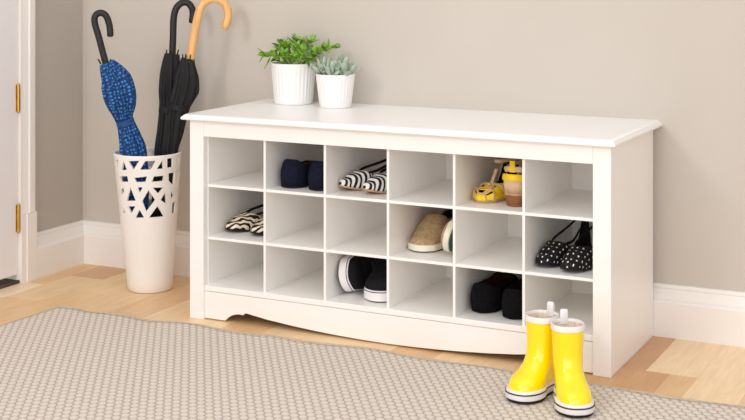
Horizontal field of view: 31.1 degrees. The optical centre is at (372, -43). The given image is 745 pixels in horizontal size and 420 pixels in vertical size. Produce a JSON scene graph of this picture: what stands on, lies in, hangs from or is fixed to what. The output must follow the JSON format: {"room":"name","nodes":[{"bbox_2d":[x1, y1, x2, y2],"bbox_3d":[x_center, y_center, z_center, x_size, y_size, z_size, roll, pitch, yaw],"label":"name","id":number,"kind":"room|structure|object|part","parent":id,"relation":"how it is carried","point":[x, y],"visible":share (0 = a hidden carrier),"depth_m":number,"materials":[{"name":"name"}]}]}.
{"room":"home entryway","nodes":[
{"label":"home entryway","id":0,"kind":"room"},
{"bbox_2d":[35,0,82,231],"bbox_3d":[-2.115,-0.234,2.299,0.100,2.500,4.933,0,0,26],"label":"wall","id":1,"kind":"structure","parent":0,"point":[58,23],"depth_m":4.37,"materials":[{"name":"paint"}]},
{"bbox_2d":[0,0,19,279],"bbox_3d":[-1.307,-0.022,3.805,0.046,2.023,0.844,0,0,26],"label":"door","id":2,"kind":"structure","parent":1,"relation":"in","point":[9,88],"depth_m":4.14,"materials":[{"name":"paint"}]},
{"bbox_2d":[7,0,36,282],"bbox_3d":[-1.137,-0.034,4.231,0.132,2.100,0.072,0,0,26],"label":"trim","id":3,"kind":"structure","parent":1,"relation":"attached to","point":[27,236],"depth_m":4.19,"materials":[{"name":"paint"}]},
{"bbox_2d":[37,220,83,277],"bbox_3d":[-1.018,0.948,4.360,0.030,0.138,0.266,0,0,26],"label":"baseboard","id":4,"kind":"structure","parent":1,"relation":"attached to","point":[59,248],"depth_m":4.34,"materials":[{"name":"paint"}]},
{"bbox_2d":[0,264,744,405],"bbox_3d":[-0.051,1.041,1.311,5.628,0.050,5.000,0,0,26],"label":"floor","id":5,"kind":"structure","parent":0,"point":[680,368],"depth_m":3.56,"materials":[{"name":"brown wood"}]},
{"bbox_2d":[0,278,19,288],"bbox_3d":[-1.345,1.011,3.824,0.122,0.010,0.850,0,0,26],"label":"threshold","id":6,"kind":"object","parent":5,"relation":"on","point":[5,282],"depth_m":4.15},
{"bbox_2d":[113,147,180,292],"bbox_3d":[-0.692,0.806,4.113,0.207,0.420,0.207,0,0,26],"label":"umbrella stand","id":7,"kind":"object","parent":5,"relation":"on","point":[149,243],"visible":0.85,"depth_m":4.04,"materials":[{"name":"white ceramic"}]},
{"bbox_2d":[91,10,148,216],"bbox_3d":[-0.767,0.578,4.064,0.173,0.844,0.092,0,0,-9],"label":"umbrella","id":8,"kind":"object","parent":7,"relation":"in","point":[118,87],"visible":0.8,"depth_m":4.05,"materials":[{"name":"blue fabric"}]},
{"bbox_3d":[-0.819,0.252,4.054,0.067,0.190,0.021,0,0,-9],"label":"handle","id":9,"kind":"part","parent":8,"relation":"part of","materials":[{"name":"black plastic"}]},
{"bbox_2d":[150,0,195,216],"bbox_3d":[-0.623,0.564,4.160,0.149,0.872,0.063,0,0,-9],"label":"umbrella","id":10,"kind":"object","parent":7,"relation":"in","point":[171,60],"visible":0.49,"depth_m":4.14,"materials":[{"name":"black fabric"}]},
{"bbox_3d":[-0.594,0.228,4.171,0.087,0.199,0.023,0,0,-9],"label":"handle","id":11,"kind":"part","parent":10,"relation":"part of","materials":[{"name":"black plastic"}]},
{"bbox_2d":[160,0,231,215],"bbox_3d":[-0.548,0.556,4.096,0.233,0.888,0.063,0,0,1],"label":"umbrella","id":12,"kind":"object","parent":7,"relation":"in","point":[185,91],"visible":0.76,"depth_m":4.08,"materials":[{"name":"black fabric"}]},
{"bbox_3d":[-0.504,0.221,4.104,0.147,0.218,0.027,0,0,-9],"label":"handle","id":13,"kind":"part","parent":12,"relation":"part of","materials":[{"name":"brown wood"}]},
{"bbox_2d":[0,306,744,419],"bbox_3d":[0.071,1.012,2.475,3.192,0.009,1.695,0,0,26],"label":"rug","id":14,"kind":"object","parent":5,"relation":"on","point":[60,362],"visible":0.93,"depth_m":3.18,"materials":[{"name":"beige fabric"}]},
{"bbox_2d":[505,301,558,403],"bbox_3d":[0.373,0.908,3.087,0.090,0.200,0.169,0,0,39],"label":"boot","id":15,"kind":"object","parent":14,"relation":"on","point":[533,381],"visible":0.88,"depth_m":3.08,"materials":[{"name":"yellow rubber"}]},
{"bbox_2d":[551,309,594,417],"bbox_3d":[0.447,0.908,3.006,0.090,0.200,0.169,0,0,-5],"label":"boot","id":16,"kind":"object","parent":14,"relation":"on","point":[572,394],"visible":1,"depth_m":3.00,"materials":[{"name":"yellow rubber"}]},
{"bbox_2d":[181,99,662,377],"bbox_3d":[0.122,0.727,3.688,1.254,0.578,0.454,0,0,26],"label":"storage bench","id":17,"kind":"object","parent":5,"relation":"on","point":[598,171],"visible":0.91,"depth_m":3.59,"materials":[{"name":"white wood"}]},
{"bbox_3d":[-0.491,0.736,3.774,0.046,0.560,0.020,0,0,26],"label":"post","id":18,"kind":"part","parent":17,"relation":"part of","materials":[{"name":"white wood"}]},
{"bbox_2d":[225,204,263,231],"bbox_3d":[-0.332,0.747,3.900,0.073,0.075,0.241,0,0,44],"label":"shoe","id":19,"kind":"object","parent":17,"relation":"on","point":[243,222],"visible":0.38,"depth_m":3.83,"materials":[{"name":"fabric"}]},
{"bbox_2d":[250,216,263,234],"bbox_3d":[-0.265,0.747,3.861,0.073,0.075,0.241,0,0,36],"label":"shoe","id":20,"kind":"object","parent":17,"relation":"on","point":[258,227],"visible":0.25,"depth_m":3.77,"materials":[{"name":"fabric"}]},
{"bbox_2d":[257,33,340,104],"bbox_3d":[-0.222,0.333,4.018,0.266,0.211,0.159,0,0,26],"label":"potted plant","id":21,"kind":"object","parent":17,"relation":"on","point":[293,81],"visible":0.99,"depth_m":3.98,"materials":[{"name":"green plant"}]},
{"bbox_3d":[-0.238,0.377,4.028,0.135,0.122,0.135,0,0,26],"label":"pot","id":22,"kind":"part","parent":21,"relation":"part of","materials":[{"name":"white ceramic"}]},
{"bbox_2d":[280,159,322,188],"bbox_3d":[-0.184,0.598,3.801,0.087,0.078,0.243,0,0,25],"label":"shoe","id":23,"kind":"object","parent":17,"relation":"on","point":[294,173],"visible":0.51,"depth_m":3.70,"materials":[{"name":"blue fabric"}]},
{"bbox_2d":[308,161,323,190],"bbox_3d":[-0.104,0.598,3.757,0.087,0.078,0.243,0,0,26],"label":"shoe","id":24,"kind":"object","parent":17,"relation":"on","point":[316,170],"visible":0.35,"depth_m":3.65,"materials":[{"name":"blue fabric"}]},
{"bbox_2d":[310,54,360,108],"bbox_3d":[-0.110,0.360,3.917,0.134,0.157,0.143,0,0,-29],"label":"potted succulent","id":25,"kind":"object","parent":17,"relation":"on","point":[335,79],"visible":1,"depth_m":3.88,"materials":[{"name":"white ceramic"}]},
{"bbox_2d":[316,73,354,108],"bbox_3d":[-0.109,0.389,3.925,0.116,0.098,0.116,0,0,26],"label":"pot","id":26,"kind":"object","parent":25,"relation":"attached to","point":[335,90],"depth_m":3.88,"materials":[{"name":"white ceramic"}]},
{"bbox_2d":[338,255,379,291],"bbox_3d":[-0.004,0.865,3.749,0.075,0.107,0.292,0,0,27],"label":"sneaker","id":27,"kind":"object","parent":17,"relation":"on","point":[353,271],"visible":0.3,"depth_m":3.64,"materials":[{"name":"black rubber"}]},
{"bbox_2d":[339,158,386,189],"bbox_3d":[-0.002,0.599,3.725,0.243,0.077,0.070,0,0,-44],"label":"shoe","id":28,"kind":"object","parent":17,"relation":"on","point":[355,180],"visible":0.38,"depth_m":3.66,"materials":[{"name":"fabric"}]},
{"bbox_2d":[362,168,386,192],"bbox_3d":[0.053,0.599,3.677,0.070,0.077,0.243,0,0,39],"label":"shoe","id":29,"kind":"object","parent":17,"relation":"on","point":[377,183],"visible":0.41,"depth_m":3.60,"materials":[{"name":"fabric"}]},
{"bbox_2d":[364,258,386,302],"bbox_3d":[0.069,0.866,3.700,0.106,0.109,0.292,0,0,26],"label":"sneaker","id":30,"kind":"object","parent":17,"relation":"on","point":[375,289],"visible":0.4,"depth_m":3.59,"materials":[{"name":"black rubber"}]},
{"bbox_3d":[0.035,0.479,3.513,1.128,0.046,0.019,0,0,26],"label":"rail","id":31,"kind":"part","parent":17,"relation":"part of","materials":[{"name":"white wood"}]},
{"bbox_3d":[0.037,0.975,3.518,1.128,0.076,0.014,0,0,26],"label":"kick panel","id":32,"kind":"part","parent":17,"relation":"part of","materials":[{"name":"white wood"}]},
{"bbox_2d":[205,263,592,341],"bbox_3d":[0.119,0.929,3.683,1.128,0.015,0.386,0,0,26],"label":"shelf","id":33,"kind":"object","parent":17,"relation":"attached to","point":[429,304],"depth_m":3.60,"materials":[{"name":"white wood"}]},
{"bbox_2d":[207,222,592,281],"bbox_3d":[0.124,0.789,3.685,1.129,0.008,0.378,0,0,26],"label":"shelf","id":34,"kind":"object","parent":17,"relation":"attached to","point":[502,252],"depth_m":3.61,"materials":[{"name":"white wood"}]},
{"bbox_2d":[207,169,592,221],"bbox_3d":[0.124,0.641,3.685,1.129,0.008,0.378,0,0,26],"label":"shelf","id":35,"kind":"object","parent":17,"relation":"attached to","point":[574,200],"depth_m":3.59,"materials":[{"name":"white wood"}]},
{"bbox_2d":[408,209,452,252],"bbox_3d":[0.179,0.741,3.674,0.097,0.088,0.264,0,0,26],"label":"shoe","id":36,"kind":"object","parent":17,"relation":"on","point":[426,238],"visible":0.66,"depth_m":3.59,"materials":[{"name":"beige fabric"}]},
{"bbox_2d":[441,218,452,251],"bbox_3d":[0.242,0.733,3.616,0.057,0.098,0.264,0,0,26],"label":"shoe","id":37,"kind":"object","parent":17,"relation":"on","point":[447,233],"visible":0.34,"depth_m":3.50,"materials":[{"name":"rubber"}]},
{"bbox_2d":[470,272,518,312],"bbox_3d":[0.334,0.878,3.558,0.078,0.086,0.252,0,0,31],"label":"shoe","id":38,"kind":"object","parent":17,"relation":"on","point":[486,295],"visible":0.7,"depth_m":3.47,"materials":[{"name":"black fabric"}]},
{"bbox_2d":[473,157,521,202],"bbox_3d":[0.343,0.578,3.578,0.079,0.118,0.247,0,0,30],"label":"sandal","id":39,"kind":"object","parent":17,"relation":"on","point":[487,192],"visible":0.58,"depth_m":3.51,"materials":[{"name":"yellow leather"}]},
{"bbox_2d":[501,278,521,319],"bbox_3d":[0.403,0.878,3.502,0.078,0.086,0.252,0,0,26],"label":"shoe","id":40,"kind":"object","parent":17,"relation":"on","point":[511,304],"visible":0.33,"depth_m":3.40,"materials":[{"name":"black fabric"}]},
{"bbox_2d":[502,161,521,206],"bbox_3d":[0.411,0.578,3.518,0.079,0.118,0.247,0,0,25],"label":"sandal","id":41,"kind":"object","parent":17,"relation":"on","point":[512,183],"visible":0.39,"depth_m":3.42,"materials":[{"name":"beige leather"}]},
{"bbox_3d":[0.207,0.707,3.859,1.180,0.499,0.007,0,0,26],"label":"panel","id":42,"kind":"part","parent":17,"relation":"part of","materials":[{"name":"white wood"}]},
{"bbox_2d":[535,220,590,265],"bbox_3d":[0.498,0.734,3.470,0.071,0.101,0.239,0,0,38],"label":"shoe","id":43,"kind":"object","parent":17,"relation":"on","point":[552,253],"visible":0.57,"depth_m":3.42,"materials":[{"name":"fabric"}]},
{"bbox_2d":[560,225,592,270],"bbox_3d":[0.548,0.734,3.418,0.071,0.101,0.239,0,0,34],"label":"shoe","id":44,"kind":"object","parent":17,"relation":"on","point":[577,258],"visible":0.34,"depth_m":3.35,"materials":[{"name":"fabric"}]},
{"bbox_3d":[0.561,0.736,3.251,0.046,0.560,0.020,0,0,26],"label":"post","id":45,"kind":"part","parent":17,"relation":"part of","materials":[{"name":"white wood"}]},
{"bbox_3d":[0.661,0.736,3.425,0.018,0.560,0.381,0,0,26],"label":"panel","id":46,"kind":"part","parent":17,"relation":"part of","materials":[{"name":"white wood"}]},
{"bbox_2d":[83,0,744,291],"bbox_3d":[1.177,-0.234,3.473,5.100,2.500,0.100,0,0,26],"label":"wall","id":47,"kind":"structure","parent":0,"point":[679,64],"depth_m":3.80,"materials":[{"name":"paint"}]},
{"bbox_2d":[83,220,744,347],"bbox_3d":[1.226,0.948,3.376,4.925,0.138,0.030,0,0,26],"label":"baseboard","id":48,"kind":"structure","parent":47,"relation":"attached to","point":[691,313],"depth_m":3.57,"materials":[{"name":"paint"}]},
{"bbox_2d":[498,158,521,180],"bbox_3d":[0.387,0.571,3.643,0.059,0.071,0.084,0,0,32],"label":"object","id":49,"kind":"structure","parent":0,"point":[503,165],"depth_m":3.64,"materials":[{"name":"beige leather"}]},
{"bbox_2d":[576,221,590,246],"bbox_3d":[0.562,0.732,3.551,0.044,0.096,0.034,0,0,38],"label":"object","id":50,"kind":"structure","parent":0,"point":[586,240],"depth_m":3.56,"materials":[{"name":"black fabric"}]}
]}

